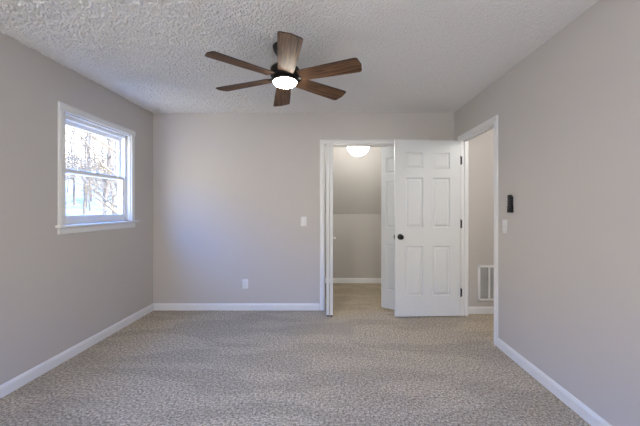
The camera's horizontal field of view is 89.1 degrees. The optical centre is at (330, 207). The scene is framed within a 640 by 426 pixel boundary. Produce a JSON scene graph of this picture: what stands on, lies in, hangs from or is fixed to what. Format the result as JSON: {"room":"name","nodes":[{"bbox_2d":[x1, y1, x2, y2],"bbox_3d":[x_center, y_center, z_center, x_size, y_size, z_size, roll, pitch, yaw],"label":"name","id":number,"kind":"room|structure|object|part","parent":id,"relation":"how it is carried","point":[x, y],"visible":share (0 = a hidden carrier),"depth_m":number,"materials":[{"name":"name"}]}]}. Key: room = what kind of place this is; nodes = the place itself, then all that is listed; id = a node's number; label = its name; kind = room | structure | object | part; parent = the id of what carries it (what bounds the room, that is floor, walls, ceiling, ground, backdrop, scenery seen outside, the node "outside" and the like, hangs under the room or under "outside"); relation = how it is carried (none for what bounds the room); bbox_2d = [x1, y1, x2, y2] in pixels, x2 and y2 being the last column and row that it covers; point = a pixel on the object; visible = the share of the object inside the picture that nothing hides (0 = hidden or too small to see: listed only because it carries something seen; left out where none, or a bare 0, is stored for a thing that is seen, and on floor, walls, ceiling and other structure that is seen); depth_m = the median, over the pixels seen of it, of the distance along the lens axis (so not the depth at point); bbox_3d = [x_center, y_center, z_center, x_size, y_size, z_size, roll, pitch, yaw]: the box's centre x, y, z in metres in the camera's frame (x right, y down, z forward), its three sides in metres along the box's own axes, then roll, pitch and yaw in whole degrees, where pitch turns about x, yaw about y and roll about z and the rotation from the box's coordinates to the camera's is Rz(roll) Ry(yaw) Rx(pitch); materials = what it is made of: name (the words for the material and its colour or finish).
{"room":"empty bedroom","nodes":[
{"label":"empty bedroom","id":0,"kind":"room"},
{"bbox_2d":[0,31,152,384],"bbox_3d":[-2.247,0.040,1.556,0.100,2.440,5.112,0,0,0],"label":"wall","id":1,"kind":"structure","parent":0,"point":[57,292],"depth_m":2.53,"materials":[{"name":"beige paint"}]},
{"bbox_2d":[0,304,153,398],"bbox_3d":[-2.190,1.218,1.556,0.014,0.083,4.912,0,0,0],"label":"baseboard","id":2,"kind":"structure","parent":1,"relation":"attached to","point":[6,388],"depth_m":2.67,"materials":[{"name":"white paint"}]},
{"bbox_2d":[55,101,138,234],"bbox_3d":[-2.235,-0.321,3.123,0.165,1.075,1.065,0,0,0],"label":"window","id":3,"kind":"structure","parent":1,"relation":"in","point":[68,115],"depth_m":3.12,"materials":[{"name":"white paint"}]},
{"bbox_3d":[-2.292,-0.529,3.118,0.026,0.459,0.823,0,0,0],"label":"sash","id":4,"kind":"part","parent":3,"relation":"part of","materials":[{"name":"white plastic"}]},
{"bbox_3d":[-2.253,-0.105,3.118,0.026,0.461,0.823,0,0,0],"label":"sash","id":5,"kind":"part","parent":3,"relation":"part of","materials":[{"name":"white plastic"}]},
{"bbox_3d":[-2.274,-0.328,3.118,0.086,0.935,0.877,0,0,0],"label":"frame","id":6,"kind":"part","parent":3,"relation":"part of","materials":[{"name":"white plastic"}]},
{"bbox_2d":[0,283,590,425],"bbox_3d":[0.277,1.320,2.280,5.147,0.120,6.560,0,0,0],"label":"floor","id":7,"kind":"structure","parent":0,"point":[362,364],"depth_m":2.44,"materials":[{"name":"carpet"}]},
{"bbox_2d":[0,0,598,113],"bbox_3d":[0.277,-1.232,1.556,5.147,0.137,5.112,0,0,0],"label":"ceiling","id":8,"kind":"structure","parent":0,"point":[415,56],"depth_m":2.33,"materials":[{"name":"white paint"}]},
{"bbox_2d":[205,31,361,106],"bbox_3d":[-0.335,-1.032,2.365,1.027,0.296,1.139,0,0,-11],"label":"ceiling fan","id":9,"kind":"object","parent":8,"relation":"hanging from","point":[285,74],"visible":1,"depth_m":2.27,"materials":[{"name":"brown wood"}]},
{"bbox_3d":[-0.593,-0.948,2.140,0.455,0.007,0.148,1,9,-41],"label":"blade","id":10,"kind":"part","parent":9,"relation":"part of","materials":[{"name":"brown wood"}]},
{"bbox_3d":[-0.659,-0.933,2.475,0.455,0.007,0.148,-2,10,19],"label":"blade","id":11,"kind":"part","parent":9,"relation":"part of","materials":[{"name":"brown wood"}]},
{"bbox_3d":[-0.402,-0.930,2.701,0.148,0.007,0.455,-13,0,-12],"label":"blade","id":12,"kind":"part","parent":9,"relation":"part of","materials":[{"name":"brown wood"}]},
{"bbox_3d":[-0.268,-0.960,2.030,0.148,0.007,0.455,11,-5,-11],"label":"blade","id":13,"kind":"part","parent":9,"relation":"part of","materials":[{"name":"brown wood"}]},
{"bbox_3d":[-0.078,-0.942,2.591,0.455,0.007,0.148,1,-15,-41],"label":"blade","id":14,"kind":"part","parent":9,"relation":"part of","materials":[{"name":"brown wood"}]},
{"bbox_3d":[-0.011,-0.957,2.256,0.455,0.007,0.148,-2,-14,19],"label":"blade","id":15,"kind":"part","parent":9,"relation":"part of","materials":[{"name":"brown wood"}]},
{"bbox_2d":[153,113,453,303],"bbox_3d":[-0.300,0.040,4.062,3.793,2.440,0.100,0,0,0],"label":"wall","id":16,"kind":"structure","parent":0,"point":[232,192],"depth_m":4.01,"materials":[{"name":"beige paint"}]},
{"bbox_2d":[154,303,319,309],"bbox_3d":[-1.162,1.218,4.005,2.042,0.083,0.014,0,0,0],"label":"baseboard","id":17,"kind":"structure","parent":16,"relation":"attached to","point":[157,306],"depth_m":4.00,"materials":[{"name":"white paint"}]},
{"bbox_2d":[242,279,247,288],"bbox_3d":[-1.058,0.936,4.008,0.072,0.117,0.008,0,0,0],"label":"wall outlet","id":18,"kind":"object","parent":16,"relation":"attached to","point":[244,281],"visible":1,"depth_m":4.01,"materials":[{"name":"white plastic"}]},
{"bbox_2d":[301,217,306,225],"bbox_3d":[-0.336,0.165,4.002,0.072,0.117,0.021,0,0,0],"label":"light switch","id":19,"kind":"object","parent":16,"relation":"attached to","point":[303,219],"visible":1,"depth_m":4.01,"materials":[{"name":"white plastic"}]},
{"bbox_2d":[326,142,335,315],"bbox_3d":[0.001,0.238,3.902,0.110,2.042,0.303,0,0,0],"label":"door","id":20,"kind":"structure","parent":16,"relation":"in","point":[327,143],"depth_m":3.75,"materials":[{"name":"white paint"}]},
{"bbox_3d":[-0.037,0.240,3.902,0.034,1.995,0.303,0,0,0],"label":"panel","id":21,"kind":"part","parent":20,"relation":"part of","materials":[{"name":"white paint"}]},
{"bbox_3d":[0.004,0.240,3.902,0.034,1.995,0.303,0,0,0],"label":"panel","id":22,"kind":"part","parent":20,"relation":"part of","materials":[{"name":"white paint"}]},
{"bbox_2d":[325,144,393,146],"bbox_3d":[0.540,0.230,4.062,1.262,2.061,0.100,0,0,0],"label":"door frame","id":23,"kind":"structure","parent":16,"relation":"attached to","point":[334,145],"depth_m":4.04,"materials":[{"name":"white paint"}]},
{"bbox_2d":[320,139,429,309],"bbox_3d":[0.540,0.206,4.004,1.354,2.107,0.016,0,0,0],"label":"door frame","id":24,"kind":"structure","parent":16,"relation":"attached to","point":[322,141],"depth_m":4.00,"materials":[{"name":"white paint"}]},
{"bbox_2d":[381,146,393,309],"bbox_3d":[0.888,0.238,3.978,0.520,2.042,0.206,0,0,0],"label":"door","id":25,"kind":"structure","parent":16,"relation":"in","point":[387,153],"depth_m":4.01,"materials":[{"name":"white paint"}]},
{"bbox_2d":[325,147,380,213],"bbox_3d":[0.410,-0.470,4.836,2.020,1.140,1.448,0,0,0],"label":"ceiling","id":26,"kind":"structure","parent":0,"point":[356,179],"depth_m":5.19,"materials":[{"name":"paint"}]},
{"bbox_2d":[347,147,368,155],"bbox_3d":[0.355,-0.811,4.265,0.290,0.259,0.290,0,0,0],"label":"closet ceiling light","id":27,"kind":"object","parent":26,"relation":"attached to","point":[356,151],"visible":0.38,"depth_m":4.18,"materials":[{"name":"white glass"}]},
{"bbox_2d":[325,214,380,277],"bbox_3d":[0.410,0.630,5.510,2.180,1.260,0.100,0,0,0],"label":"wall","id":28,"kind":"structure","parent":0,"point":[357,243],"depth_m":5.46,"materials":[{"name":"paint"}]},
{"bbox_2d":[325,278,380,282],"bbox_3d":[0.410,1.218,5.453,2.020,0.083,0.014,0,0,0],"label":"baseboard","id":29,"kind":"structure","parent":28,"relation":"attached to","point":[335,280],"depth_m":5.45,"materials":[{"name":"white paint"}]},
{"bbox_2d":[469,129,493,306],"bbox_3d":[2.173,0.040,3.930,1.154,2.440,0.100,0,0,0],"label":"wall","id":30,"kind":"structure","parent":0,"point":[481,147],"depth_m":3.88,"materials":[{"name":"beige paint"}]},
{"bbox_2d":[469,307,493,313],"bbox_3d":[2.181,1.218,3.873,1.138,0.083,0.014,0,0,0],"label":"baseboard","id":31,"kind":"structure","parent":30,"relation":"attached to","point":[472,310],"depth_m":3.87,"materials":[{"name":"white paint"}]},
{"bbox_2d":[478,265,493,300],"bbox_3d":[1.886,0.895,3.874,0.268,0.420,0.012,0,0,0],"label":"air vent","id":32,"kind":"object","parent":30,"relation":"in","point":[485,272],"visible":0.7,"depth_m":3.87,"materials":[{"name":"white plastic"}]},
{"bbox_2d":[454,0,639,425],"bbox_3d":[1.558,0.040,1.556,0.076,2.440,4.912,0,0,0],"label":"wall","id":33,"kind":"structure","parent":0,"point":[568,112],"depth_m":2.03,"materials":[{"name":"beige paint"}]},
{"bbox_2d":[394,140,461,316],"bbox_3d":[1.125,0.234,3.758,0.809,2.025,0.173,0,0,-3],"label":"door","id":34,"kind":"structure","parent":33,"relation":"in","point":[427,221],"depth_m":3.74,"materials":[{"name":"white paint"}]},
{"bbox_3d":[0.795,0.331,3.691,0.066,0.066,0.069,0,0,-3],"label":"knob","id":35,"kind":"part","parent":34,"relation":"part of","materials":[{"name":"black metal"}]},
{"bbox_2d":[458,115,497,345],"bbox_3d":[1.558,0.206,3.408,0.108,2.108,0.909,0,0,0],"label":"door frame","id":36,"kind":"structure","parent":33,"relation":"attached to","point":[464,143],"depth_m":3.79,"materials":[{"name":"white paint"}]},
{"bbox_2d":[503,220,506,232],"bbox_3d":[1.510,0.160,2.835,0.021,0.117,0.072,0,0,0],"label":"light switch","id":37,"kind":"object","parent":33,"relation":"attached to","point":[504,221],"visible":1,"depth_m":2.83,"materials":[{"name":"white plastic"}]},
{"bbox_2d":[507,195,513,212],"bbox_3d":[1.506,-0.035,2.733,0.028,0.149,0.058,0,0,0],"label":"remote","id":38,"kind":"object","parent":33,"relation":"attached to","point":[510,208],"visible":1,"depth_m":2.71,"materials":[{"name":"black plastic"}]},
{"bbox_2d":[497,338,611,425],"bbox_3d":[1.513,1.218,1.024,0.014,0.083,3.849,0,0,0],"label":"baseboard","id":39,"kind":"structure","parent":33,"relation":"attached to","point":[572,402],"depth_m":2.18,"materials":[{"name":"white paint"}]},
{"label":"outside","id":40,"kind":"structure","parent":0,"visible":0},
{"bbox_2d":[66,176,116,214],"bbox_3d":[-38.200,-2.392,46.000,70.000,13.775,90.000,0,0,0],"label":"ground","id":41,"kind":"structure","parent":40,"point":[77,209],"depth_m":38.40,"materials":[{"name":"white snow"}]},
{"bbox_2d":[66,129,79,192],"bbox_3d":[-38.365,-7.777,47.330,4.118,11.725,4.583,0,0,28],"label":"bare tree","id":42,"kind":"object","parent":41,"relation":"on","point":[67,129],"visible":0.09,"depth_m":47.27,"materials":[{"name":"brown plant"}]},
{"bbox_3d":[-38.365,-9.101,47.330,4.117,9.076,4.583,0,0,28],"label":"crown","id":43,"kind":"part","parent":42,"relation":"part of","materials":[{"name":"plant"}]},
{"bbox_2d":[67,128,83,165],"bbox_3d":[-31.963,-7.206,41.050,5.065,12.353,5.636,0,0,-27],"label":"bare tree","id":44,"kind":"object","parent":41,"relation":"on","point":[69,128],"visible":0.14,"depth_m":40.63,"materials":[{"name":"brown plant"}]},
{"bbox_2d":[66,130,98,195],"bbox_3d":[-34.342,-8.076,43.596,6.115,13.418,5.003,0,0,-33],"label":"bare tree","id":45,"kind":"object","parent":41,"relation":"on","point":[80,130],"visible":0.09,"depth_m":43.88,"materials":[{"name":"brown plant"}]},
{"bbox_3d":[-34.342,-9.534,43.596,6.115,10.502,5.003,0,0,-33],"label":"crown","id":46,"kind":"part","parent":45,"relation":"part of","materials":[{"name":"plant"}]},
{"bbox_2d":[66,126,99,204],"bbox_3d":[-28.692,-6.720,35.013,5.003,13.418,6.115,0,0,8],"label":"bare tree","id":47,"kind":"object","parent":41,"relation":"on","point":[71,137],"visible":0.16,"depth_m":35.86,"materials":[{"name":"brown plant"}]},
{"bbox_3d":[-28.692,-8.178,35.013,5.003,10.502,6.115,0,0,8],"label":"crown","id":48,"kind":"part","parent":47,"relation":"part of","materials":[{"name":"plant"}]},
{"bbox_2d":[66,129,102,179],"bbox_3d":[-18.241,-5.080,21.312,5.981,14.534,4.690,0,0,1],"label":"bare tree","id":49,"kind":"object","parent":41,"relation":"on","point":[69,129],"visible":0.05,"depth_m":21.85,"materials":[{"name":"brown plant"}]},
{"bbox_2d":[68,141,105,200],"bbox_3d":[-29.924,-7.226,39.674,6.115,13.418,5.003,0,0,19],"label":"bare tree","id":50,"kind":"object","parent":41,"relation":"on","point":[80,141],"visible":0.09,"depth_m":39.23,"materials":[{"name":"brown plant"}]},
{"bbox_2d":[69,132,106,210],"bbox_3d":[-23.210,-5.283,31.359,4.583,11.725,4.118,0,0,4],"label":"bare tree","id":51,"kind":"object","parent":41,"relation":"on","point":[90,142],"visible":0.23,"depth_m":31.17,"materials":[{"name":"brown plant"}]},
{"bbox_3d":[-23.210,-6.608,31.359,4.583,9.076,4.118,0,0,4],"label":"crown","id":52,"kind":"part","parent":51,"relation":"part of","materials":[{"name":"plant"}]},
{"bbox_2d":[66,129,111,207],"bbox_3d":[-26.274,-5.927,34.573,5.636,12.353,5.065,0,0,-37],"label":"bare tree","id":53,"kind":"object","parent":41,"relation":"on","point":[73,129],"visible":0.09,"depth_m":34.36,"materials":[{"name":"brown plant"}]},
{"bbox_3d":[-26.274,-7.235,34.573,5.636,9.736,5.065,0,0,-37],"label":"crown","id":54,"kind":"part","parent":53,"relation":"part of","materials":[{"name":"plant"}]},
{"bbox_2d":[66,153,113,208],"bbox_3d":[-11.626,-2.424,11.865,5.636,12.353,5.065,0,0,-8],"label":"bare tree","id":55,"kind":"object","parent":41,"relation":"on","point":[66,153],"visible":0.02,"depth_m":13.63,"materials":[{"name":"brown plant"}]},
{"bbox_2d":[66,129,115,214],"bbox_3d":[-21.745,-5.060,28.495,5.636,12.353,5.065,0,0,-19],"label":"bare tree","id":56,"kind":"object","parent":41,"relation":"on","point":[85,156],"visible":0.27,"depth_m":28.21,"materials":[{"name":"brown plant"}]},
{"bbox_2d":[66,136,116,212],"bbox_3d":[-12.748,-4.208,19.965,5.003,13.418,6.115,0,0,44],"label":"bare tree","id":57,"kind":"object","parent":41,"relation":"on","point":[107,154],"visible":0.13,"depth_m":19.42,"materials":[{"name":"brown plant"}]},
{"bbox_2d":[66,130,116,213],"bbox_3d":[-16.043,-4.600,22.240,6.115,13.418,5.003,0,0,-33],"label":"bare tree","id":58,"kind":"object","parent":41,"relation":"on","point":[110,184],"visible":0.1,"depth_m":22.44,"materials":[{"name":"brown plant"}]},
{"bbox_2d":[66,137,116,204],"bbox_3d":[-8.357,-3.107,15.235,5.003,13.418,6.115,0,0,-7],"label":"bare tree","id":59,"kind":"object","parent":41,"relation":"on","point":[98,137],"visible":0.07,"depth_m":13.26,"materials":[{"name":"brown plant"}]},
{"bbox_2d":[68,126,116,214],"bbox_3d":[-7.091,-3.318,11.035,4.690,14.534,5.981,0,0,-15],"label":"bare tree","id":60,"kind":"object","parent":41,"relation":"on","point":[114,157],"visible":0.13,"depth_m":10.19,"materials":[{"name":"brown plant"}]},
{"bbox_2d":[76,133,115,207],"bbox_3d":[-18.004,-4.129,25.959,4.118,11.725,4.583,0,0,-17],"label":"bare tree","id":61,"kind":"object","parent":41,"relation":"on","point":[86,145],"visible":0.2,"depth_m":25.53,"materials":[{"name":"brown plant"}]}
]}

